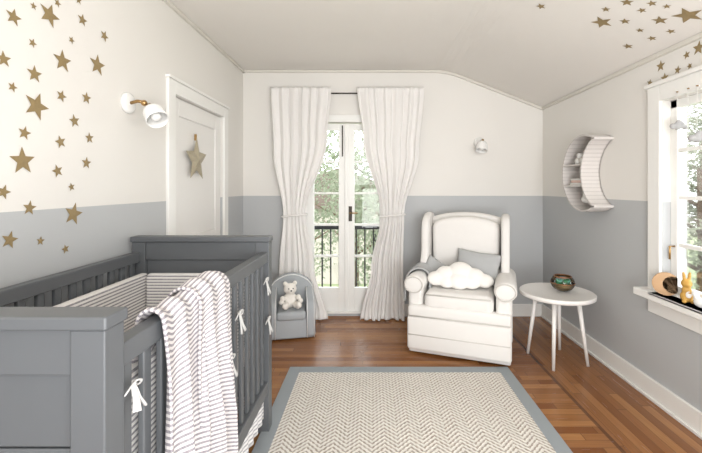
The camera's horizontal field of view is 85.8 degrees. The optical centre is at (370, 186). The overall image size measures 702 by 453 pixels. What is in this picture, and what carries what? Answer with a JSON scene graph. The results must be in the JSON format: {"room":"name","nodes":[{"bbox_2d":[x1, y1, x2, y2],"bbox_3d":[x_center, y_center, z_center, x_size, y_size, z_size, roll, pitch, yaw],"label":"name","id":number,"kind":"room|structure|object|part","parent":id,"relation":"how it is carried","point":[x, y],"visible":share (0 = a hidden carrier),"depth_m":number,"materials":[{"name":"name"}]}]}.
{"room":"bedroom","nodes":[
{"label":"bedroom","id":0,"kind":"room"},
{"bbox_2d":[0,0,242,306],"bbox_3d":[-1.428,0.065,0.695,0.150,2.600,6.590,0,0,0],"label":"wall","id":1,"kind":"structure","parent":0,"point":[121,195],"depth_m":1.83,"materials":[{"name":"paint"}]},
{"bbox_2d":[0,0,107,252],"bbox_3d":[-1.350,-0.295,1.648,0.001,1.179,0.585,0,0,0],"label":"decals","id":2,"kind":"object","parent":1,"relation":"attached to","point":[36,106],"visible":1,"depth_m":1.54,"materials":[{"name":"gold metal"}]},
{"bbox_2d":[120,92,168,127],"bbox_3d":[-1.238,-0.426,2.085,0.229,0.196,0.131,0,0,0],"label":"wall sconce","id":3,"kind":"object","parent":1,"relation":"attached to","point":[155,116],"visible":1,"depth_m":2.08,"materials":[{"name":"white metal"}]},
{"bbox_3d":[-1.298,-0.471,2.091,0.074,0.028,0.018,0,0,0],"label":"arm","id":4,"kind":"part","parent":3,"relation":"part of","materials":[{"name":"gold metal"}]},
{"bbox_3d":[-1.191,-0.392,2.086,0.054,0.055,0.055,-38,-22,0],"label":"bulb","id":5,"kind":"part","parent":3,"relation":"part of","materials":[{"name":"white glass"}]},
{"bbox_3d":[-1.203,-0.407,2.094,0.118,0.108,0.118,-38,-22,0],"label":"lamp shade","id":6,"kind":"part","parent":3,"relation":"part of","materials":[{"name":"white metal"}]},
{"bbox_2d":[165,74,229,234],"bbox_3d":[-1.335,0.310,3.002,0.035,2.110,1.055,0,0,0],"label":"door frame","id":7,"kind":"structure","parent":1,"relation":"attached to","point":[175,86],"depth_m":2.57,"materials":[{"name":"white paint"}]},
{"bbox_2d":[176,98,219,234],"bbox_3d":[-1.388,0.362,3.002,0.040,1.986,0.847,0,0,0],"label":"door","id":8,"kind":"structure","parent":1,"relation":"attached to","point":[197,198],"depth_m":2.98,"materials":[{"name":"paint"}]},
{"bbox_2d":[186,134,205,178],"bbox_3d":[-1.348,-0.236,2.921,0.040,0.346,0.342,0,0,0],"label":"star ornament","id":9,"kind":"object","parent":8,"relation":"attached to","point":[196,157],"visible":1,"depth_m":2.90,"materials":[{"name":"gold metal"}]},
{"bbox_2d":[162,0,244,72],"bbox_3d":[-1.342,-1.220,0.695,0.022,0.026,6.590,0,0,0],"label":"trim","id":10,"kind":"structure","parent":1,"relation":"attached to","point":[169,3],"depth_m":2.95,"materials":[{"name":"paint"}]},
{"bbox_2d":[243,73,542,315],"bbox_3d":[0.233,0.065,4.065,3.471,2.600,0.150,0,0,0],"label":"wall","id":11,"kind":"structure","parent":0,"point":[450,176],"depth_m":3.99,"materials":[{"name":"paint"}]},
{"bbox_2d":[306,124,380,310],"bbox_3d":[-0.260,0.325,4.043,0.860,2.000,0.045,0,0,0],"label":"frames","id":12,"kind":"object","parent":11,"relation":"attached to","point":[333,297],"visible":0.56,"depth_m":4.02,"materials":[{"name":"white paint"}]},
{"bbox_2d":[327,311,360,313],"bbox_3d":[-0.260,1.327,4.055,0.880,0.015,0.170,0,0,0],"label":"plate","id":13,"kind":"object","parent":11,"relation":"on","point":[328,312],"visible":0.14,"depth_m":3.97,"materials":[{"name":"white paint"}]},
{"bbox_2d":[328,115,361,121],"bbox_3d":[-0.260,0.302,3.979,1.030,2.125,0.022,0,0,0],"label":"door frame","id":14,"kind":"structure","parent":11,"relation":"attached to","point":[332,118],"depth_m":3.97,"materials":[{"name":"white paint"}]},
{"bbox_2d":[345,124,347,310],"bbox_3d":[-0.260,0.325,4.013,0.040,2.000,0.015,0,0,0],"label":"astragal","id":15,"kind":"object","parent":11,"relation":"attached to","point":[346,125],"visible":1,"depth_m":4.00,"materials":[{"name":"white paint"}]},
{"bbox_2d":[342,125,351,220],"bbox_3d":[-0.256,-0.145,4.013,0.108,1.020,0.014,0,0,0],"label":"bolt","id":16,"kind":"object","parent":11,"relation":"attached to","point":[350,207],"visible":0.89,"depth_m":4.01,"materials":[{"name":"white metal"}]},
{"bbox_2d":[245,70,543,109],"bbox_3d":[0.233,-1.022,3.979,3.171,0.423,0.022,0,0,0],"label":"trim","id":17,"kind":"structure","parent":11,"relation":"attached to","point":[246,71],"depth_m":3.97,"materials":[{"name":"paint"}]},
{"bbox_2d":[405,304,541,315],"bbox_3d":[0.233,1.300,3.980,3.131,0.130,0.020,0,0,0],"label":"baseboard","id":18,"kind":"structure","parent":11,"relation":"attached to","point":[518,309],"depth_m":3.97,"materials":[{"name":"white paint"}]},
{"bbox_2d":[474,138,487,152],"bbox_3d":[1.134,-0.435,3.888,0.123,0.178,0.218,0,0,7],"label":"wall sconce","id":19,"kind":"object","parent":11,"relation":"attached to","point":[481,146],"visible":1,"depth_m":3.84,"materials":[{"name":"white ceramic"}]},
{"bbox_3d":[1.135,-0.419,3.853,0.118,0.108,0.118,11,-20,4],"label":"lamp shade","id":20,"kind":"part","parent":19,"relation":"part of","materials":[{"name":"white ceramic"}]},
{"bbox_3d":[-0.265,-0.980,3.964,1.530,0.014,0.052,0,0,0],"label":"curtain rod","id":21,"kind":"object","parent":11,"relation":"attached to","visible":0},
{"bbox_2d":[270,87,330,319],"bbox_3d":[-0.725,0.162,3.877,0.626,2.384,0.116,0,0,1],"label":"curtain","id":22,"kind":"object","parent":21,"relation":"hanging from","point":[300,115],"visible":0.82,"depth_m":3.88,"materials":[{"name":"fabric"}]},
{"bbox_2d":[357,87,423,320],"bbox_3d":[0.202,0.162,3.870,0.690,2.384,0.139,0,0,0],"label":"curtain","id":23,"kind":"object","parent":21,"relation":"hanging from","point":[391,117],"visible":1,"depth_m":3.88,"materials":[{"name":"fabric"}]},
{"bbox_2d":[170,0,701,106],"bbox_3d":[0.233,-1.067,0.695,3.471,0.576,6.890,0,0,0],"label":"ceiling","id":24,"kind":"structure","parent":0,"point":[523,50],"depth_m":2.84,"materials":[{"name":"paint"}]},
{"bbox_2d":[537,0,701,47],"bbox_3d":[1.381,-1.006,2.176,0.688,0.269,0.548,0,0,0],"label":"decals","id":25,"kind":"object","parent":24,"relation":"attached to","point":[686,15],"visible":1,"depth_m":2.07,"materials":[{"name":"gold metal"}]},
{"bbox_2d":[249,316,701,452],"bbox_3d":[0.233,1.425,0.695,3.471,0.120,6.890,0,0,0],"label":"floor","id":26,"kind":"structure","parent":0,"point":[592,409],"depth_m":2.76,"materials":[{"name":"brown wood"}]},
{"bbox_2d":[0,235,272,452],"bbox_3d":[-0.932,0.820,1.475,0.798,1.090,1.362,0,0,0],"label":"crib","id":27,"kind":"object","parent":26,"relation":"on","point":[70,382],"visible":0.82,"depth_m":0.97,"materials":[{"name":"grey paint"}]},
{"bbox_3d":[-0.945,0.734,0.833,0.610,0.656,0.024,0,0,0],"label":"footboard panel","id":28,"kind":"part","parent":27,"relation":"part of","materials":[{"name":"grey paint"}]},
{"bbox_3d":[-0.945,0.835,0.833,0.760,1.060,0.065,0,0,0],"label":"footboard frame","id":29,"kind":"part","parent":27,"relation":"part of","materials":[{"name":"grey paint"}]},
{"bbox_2d":[132,271,237,452],"bbox_3d":[-0.582,0.811,1.210,0.216,1.012,0.479,0,0,0],"label":"striped blanket","id":30,"kind":"object","parent":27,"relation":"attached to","point":[201,406],"visible":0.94,"depth_m":1.18,"materials":[{"name":"white fabric"}]},
{"bbox_3d":[-0.945,0.734,2.118,0.610,0.656,0.024,0,0,0],"label":"headboard panel","id":31,"kind":"part","parent":27,"relation":"part of","materials":[{"name":"grey paint"}]},
{"bbox_3d":[-0.945,0.835,2.118,0.760,1.060,0.065,0,0,0],"label":"headboard frame","id":32,"kind":"part","parent":27,"relation":"part of","materials":[{"name":"grey paint"}]},
{"bbox_2d":[272,272,314,339],"bbox_3d":[-0.744,1.095,3.526,0.424,0.520,0.409,0,0,-12],"label":"armchair","id":33,"kind":"object","parent":26,"relation":"on","point":[291,323],"visible":0.79,"depth_m":3.38,"materials":[{"name":"grey fabric"}]},
{"bbox_3d":[-0.907,1.140,3.473,0.084,0.411,0.365,0,0,-12],"label":"arm","id":34,"kind":"part","parent":33,"relation":"part of","materials":[{"name":"grey fabric"}]},
{"bbox_2d":[279,281,302,309],"bbox_3d":[-0.730,0.991,3.434,0.216,0.245,0.216,0,0,-20],"label":"teddy bear","id":35,"kind":"object","parent":33,"relation":"on","point":[289,300],"visible":1,"depth_m":3.43},
{"bbox_3d":[-0.739,1.150,3.501,0.260,0.080,0.340,0,0,-12],"label":"seat","id":36,"kind":"part","parent":33,"relation":"part of","materials":[{"name":"grey fabric"}]},
{"bbox_3d":[-0.574,1.140,3.543,0.084,0.411,0.365,0,0,-12],"label":"arm","id":37,"kind":"part","parent":33,"relation":"part of","materials":[{"name":"grey fabric"}]},
{"bbox_2d":[314,226,378,286],"bbox_3d":[-0.250,0.970,4.320,1.900,1.030,0.360,0,0,0],"label":"balcony railing","id":38,"kind":"object","parent":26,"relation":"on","point":[315,227],"visible":0.14,"depth_m":4.41,"materials":[{"name":"black metal"}]},
{"bbox_2d":[252,367,572,452],"bbox_3d":[0.210,1.359,1.620,1.640,0.011,2.440,0,0,0],"label":"area rug","id":39,"kind":"object","parent":26,"relation":"on","point":[315,409],"visible":1,"depth_m":2.27,"materials":[{"name":"carpet"}]},
{"bbox_2d":[404,212,516,365],"bbox_3d":[0.802,0.802,3.297,0.880,1.125,0.799,0,0,20],"label":"wingback armchair","id":40,"kind":"object","parent":26,"relation":"on","point":[476,324],"visible":0.88,"depth_m":3.02,"materials":[{"name":"beige fabric"}]},
{"bbox_2d":[404,262,431,300],"bbox_3d":[0.458,0.832,3.389,0.234,0.287,0.443,0,0,20],"label":"armrest","id":41,"kind":"object","parent":40,"relation":"attached to","point":[427,266],"depth_m":3.30,"materials":[{"name":"white fabric"}]},
{"bbox_3d":[0.474,0.995,3.405,0.120,0.420,0.660,0,0,20],"label":"arm","id":42,"kind":"part","parent":40,"relation":"part of","materials":[{"name":"beige fabric"}]},
{"bbox_2d":[404,255,445,300],"bbox_3d":[0.533,0.798,3.362,0.395,0.353,0.443,0,0,20],"label":"knit throw","id":43,"kind":"object","parent":40,"relation":"on","point":[432,264],"visible":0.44,"depth_m":3.37,"materials":[{"name":"grey fabric"}]},
{"bbox_3d":[0.682,1.180,2.968,0.800,0.270,0.090,0,0,20],"label":"panel","id":44,"kind":"part","parent":40,"relation":"part of","materials":[{"name":"beige fabric"}]},
{"bbox_3d":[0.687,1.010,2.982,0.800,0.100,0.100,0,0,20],"label":"seat","id":45,"kind":"part","parent":40,"relation":"part of","materials":[{"name":"beige fabric"}]},
{"bbox_2d":[425,285,494,312],"bbox_3d":[0.778,0.920,3.231,0.540,0.150,0.600,0,0,20],"label":"seat cushion","id":46,"kind":"object","parent":40,"relation":"on","point":[438,299],"depth_m":2.98,"materials":[{"name":"beige fabric"}]},
{"bbox_3d":[0.809,1.310,3.316,0.790,0.080,0.740,0,0,20],"label":"rail","id":47,"kind":"part","parent":40,"relation":"part of","materials":[{"name":"beige fabric"}]},
{"bbox_2d":[427,262,493,289],"bbox_3d":[0.745,0.741,3.160,0.536,0.209,0.183,0,0,12],"label":"pillow","id":48,"kind":"object","parent":40,"relation":"on","point":[459,275],"visible":1,"depth_m":3.11,"materials":[{"name":"white fabric"}]},
{"bbox_2d":[433,216,499,270],"bbox_3d":[0.884,0.568,3.522,0.608,0.595,0.160,0,0,20],"label":"backrest","id":49,"kind":"object","parent":40,"relation":"on","point":[481,234],"depth_m":3.46,"materials":[{"name":"beige fabric"}]},
{"bbox_2d":[457,248,500,285],"bbox_3d":[0.935,0.700,3.312,0.404,0.292,0.147,0,0,24],"label":"throw pillow","id":50,"kind":"object","parent":40,"relation":"on","point":[489,264],"visible":0.6,"depth_m":3.26,"materials":[{"name":"grey fabric"}]},
{"bbox_3d":[1.123,0.995,3.169,0.120,0.420,0.660,0,0,20],"label":"arm","id":51,"kind":"part","parent":40,"relation":"part of","materials":[{"name":"beige fabric"}]},
{"bbox_2d":[519,282,596,370],"bbox_3d":[1.470,1.095,2.985,0.550,0.542,0.550,0,0,0],"label":"side table","id":52,"kind":"object","parent":26,"relation":"on","point":[579,297],"visible":0.92,"depth_m":2.88,"materials":[{"name":"white paint"}]},
{"bbox_3d":[1.319,1.111,3.081,0.093,0.511,0.035,0,0,34],"label":"leg","id":53,"kind":"part","parent":52,"relation":"part of","materials":[{"name":"white paint"}]},
{"bbox_3d":[1.374,1.111,2.834,0.035,0.511,0.093,0,0,34],"label":"leg","id":54,"kind":"part","parent":52,"relation":"part of","materials":[{"name":"white paint"}]},
{"bbox_3d":[1.566,1.111,3.136,0.035,0.511,0.093,0,0,34],"label":"leg","id":55,"kind":"part","parent":52,"relation":"part of","materials":[{"name":"white paint"}]},
{"bbox_2d":[550,274,575,291],"bbox_3d":[1.515,0.762,2.980,0.184,0.124,0.183,0,0,0],"label":"glass terrarium","id":56,"kind":"object","parent":52,"relation":"on","point":[561,285],"visible":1,"depth_m":2.96,"materials":[{"name":"brown"}]},
{"bbox_3d":[1.621,1.111,2.889,0.093,0.511,0.035,0,0,34],"label":"leg","id":57,"kind":"part","parent":52,"relation":"part of","materials":[{"name":"white paint"}]},
{"bbox_2d":[543,39,701,411],"bbox_3d":[1.893,0.264,0.695,0.150,2.203,6.590,0,0,0],"label":"wall","id":58,"kind":"structure","parent":0,"point":[605,253],"depth_m":2.74,"materials":[{"name":"paint"}]},
{"bbox_2d":[562,134,613,211],"bbox_3d":[1.742,-0.110,3.055,0.149,0.610,0.470,0,0,0],"label":"wall shelf","id":59,"kind":"object","parent":58,"relation":"attached to","point":[582,187],"visible":1,"depth_m":2.99,"materials":[{"name":"white wood"}]},
{"bbox_3d":[1.739,-0.180,3.129,0.134,0.012,0.286,0,0,0],"label":"shelf","id":60,"kind":"part","parent":59,"relation":"part of","materials":[{"name":"white wood"}]},
{"bbox_3d":[1.739,-0.010,3.120,0.134,0.012,0.287,0,0,0],"label":"shelf","id":61,"kind":"part","parent":59,"relation":"part of","materials":[{"name":"white wood"}]},
{"bbox_3d":[1.812,-0.110,3.055,0.011,0.610,0.470,0,0,0],"label":"panel","id":62,"kind":"part","parent":59,"relation":"part of","materials":[{"name":"white wood"}]},
{"bbox_2d":[540,304,701,439],"bbox_3d":[1.800,1.300,0.695,0.035,0.130,6.590,0,0,0],"label":"baseboard","id":63,"kind":"structure","parent":58,"relation":"attached to","point":[690,417],"depth_m":2.52,"materials":[{"name":"white paint"}]},
{"bbox_2d":[541,32,701,109],"bbox_3d":[1.807,-0.829,0.695,0.022,0.026,6.590,0,0,0],"label":"trim","id":64,"kind":"structure","parent":58,"relation":"attached to","point":[698,36],"depth_m":2.57,"materials":[{"name":"paint"}]},
{"bbox_2d":[633,286,701,320],"bbox_3d":[1.845,0.676,1.725,0.245,0.047,1.510,0,0,0],"label":"sill","id":65,"kind":"structure","parent":58,"relation":"attached to","point":[674,302],"depth_m":2.20,"materials":[{"name":"white paint"}]},
{"bbox_2d":[652,272,677,295],"bbox_3d":[1.778,0.585,2.284,0.123,0.136,0.028,0,0,35],"label":"toy","id":66,"kind":"object","parent":65,"relation":"on","point":[664,283],"visible":1,"depth_m":2.27,"materials":[{"name":"brown wood"}]},
{"bbox_2d":[680,272,693,303],"bbox_3d":[1.785,0.566,2.135,0.062,0.171,0.083,0,0,20],"label":"toy","id":67,"kind":"object","parent":65,"relation":"on","point":[686,284],"visible":0.94,"depth_m":2.12,"materials":[{"name":"yellow fabric"}]},
{"bbox_2d":[689,291,701,307],"bbox_3d":[1.779,0.609,2.036,0.044,0.088,0.106,0,0,-30],"label":"toy","id":68,"kind":"object","parent":65,"relation":"on","point":[697,301],"visible":1,"depth_m":2.04,"materials":[{"name":"white fabric"}]},
{"bbox_2d":[644,65,701,334],"bbox_3d":[1.800,0.072,1.725,0.035,1.465,1.480,0,0,0],"label":"window frame","id":69,"kind":"structure","parent":58,"relation":"attached to","point":[659,91],"depth_m":2.35,"materials":[{"name":"white paint"}]},
{"bbox_2d":[647,40,701,84],"bbox_3d":[1.815,-0.729,2.263,0.001,0.165,0.430,0,0,0],"label":"decals","id":70,"kind":"object","parent":58,"relation":"attached to","point":[698,47],"visible":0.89,"depth_m":2.22,"materials":[{"name":"gold metal"}]},
{"bbox_2d":[670,85,701,160],"bbox_3d":[1.803,-0.354,2.139,0.145,0.409,0.183,0,0,0],"label":"mobile","id":71,"kind":"object","parent":58,"relation":"hanging from","point":[697,137],"visible":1,"depth_m":2.12,"materials":[{"name":"white fabric"}]},
{"bbox_2d":[671,92,701,299],"bbox_3d":[1.888,0.065,1.725,0.040,1.200,1.250,0,0,0],"label":"window","id":72,"kind":"structure","parent":58,"relation":"in","point":[677,149],"depth_m":2.30,"materials":[{"name":"white paint"}]},
{"bbox_2d":[668,245,674,258],"bbox_3d":[1.850,0.402,2.320,0.036,0.086,0.012,0,0,0],"label":"latch","id":73,"kind":"object","parent":72,"relation":"attached to","point":[669,247],"visible":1,"depth_m":2.32,"materials":[{"name":"gold metal"}]},
{"label":"outside","id":74,"kind":"structure","parent":0,"visible":0},
{"bbox_2d":[318,233,696,289],"bbox_3d":[2.500,4.465,15.000,55.000,0.200,50.000,0,0,0],"label":"lawn","id":75,"kind":"structure","parent":74,"point":[693,274],"depth_m":18.81,"materials":[{"name":"green plant"}]},
{"bbox_2d":[314,131,367,251],"bbox_3d":[-2.311,1.168,8.478,4.398,6.407,3.990,0,0,-37],"label":"tree","id":76,"kind":"object","parent":75,"relation":"on","point":[335,154],"visible":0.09,"depth_m":8.97,"materials":[{"name":"green plant"}]},
{"bbox_2d":[314,209,378,283],"bbox_3d":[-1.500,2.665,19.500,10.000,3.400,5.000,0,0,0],"label":"wall","id":77,"kind":"structure","parent":75,"relation":"on","point":[335,268],"depth_m":17.00,"materials":[{"name":"paint"}]},
{"bbox_2d":[314,168,378,208],"bbox_3d":[-1.500,0.065,19.500,10.800,1.800,5.600,0,0,0],"label":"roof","id":78,"kind":"structure","parent":77,"relation":"on","point":[320,199],"depth_m":16.70,"materials":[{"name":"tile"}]},
{"bbox_2d":[314,140,378,286],"bbox_3d":[-0.728,1.379,12.316,5.484,5.987,4.936,0,0,0],"label":"tree","id":79,"kind":"object","parent":75,"relation":"on","point":[333,197],"visible":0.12,"depth_m":12.43,"materials":[{"name":"green plant"}]},
{"bbox_2d":[336,132,378,286],"bbox_3d":[0.532,0.239,9.680,6.899,8.262,4.575,0,0,22],"label":"tree","id":80,"kind":"object","parent":75,"relation":"on","point":[367,199],"visible":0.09,"depth_m":9.31,"materials":[{"name":"green plant"}]},
{"bbox_2d":[687,103,701,291],"bbox_3d":[7.752,0.745,8.363,4.404,7.254,5.843,0,0,0],"label":"tree","id":81,"kind":"object","parent":75,"relation":"on","point":[695,231],"visible":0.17,"depth_m":8.18,"materials":[{"name":"green plant"}]},
{"bbox_2d":[687,103,701,220],"bbox_3d":[10.499,-0.268,12.324,7.839,9.277,6.652,0,0,-34],"label":"tree","id":82,"kind":"object","parent":75,"relation":"on","point":[697,165],"visible":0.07,"depth_m":12.50,"materials":[{"name":"green plant"}]}
]}

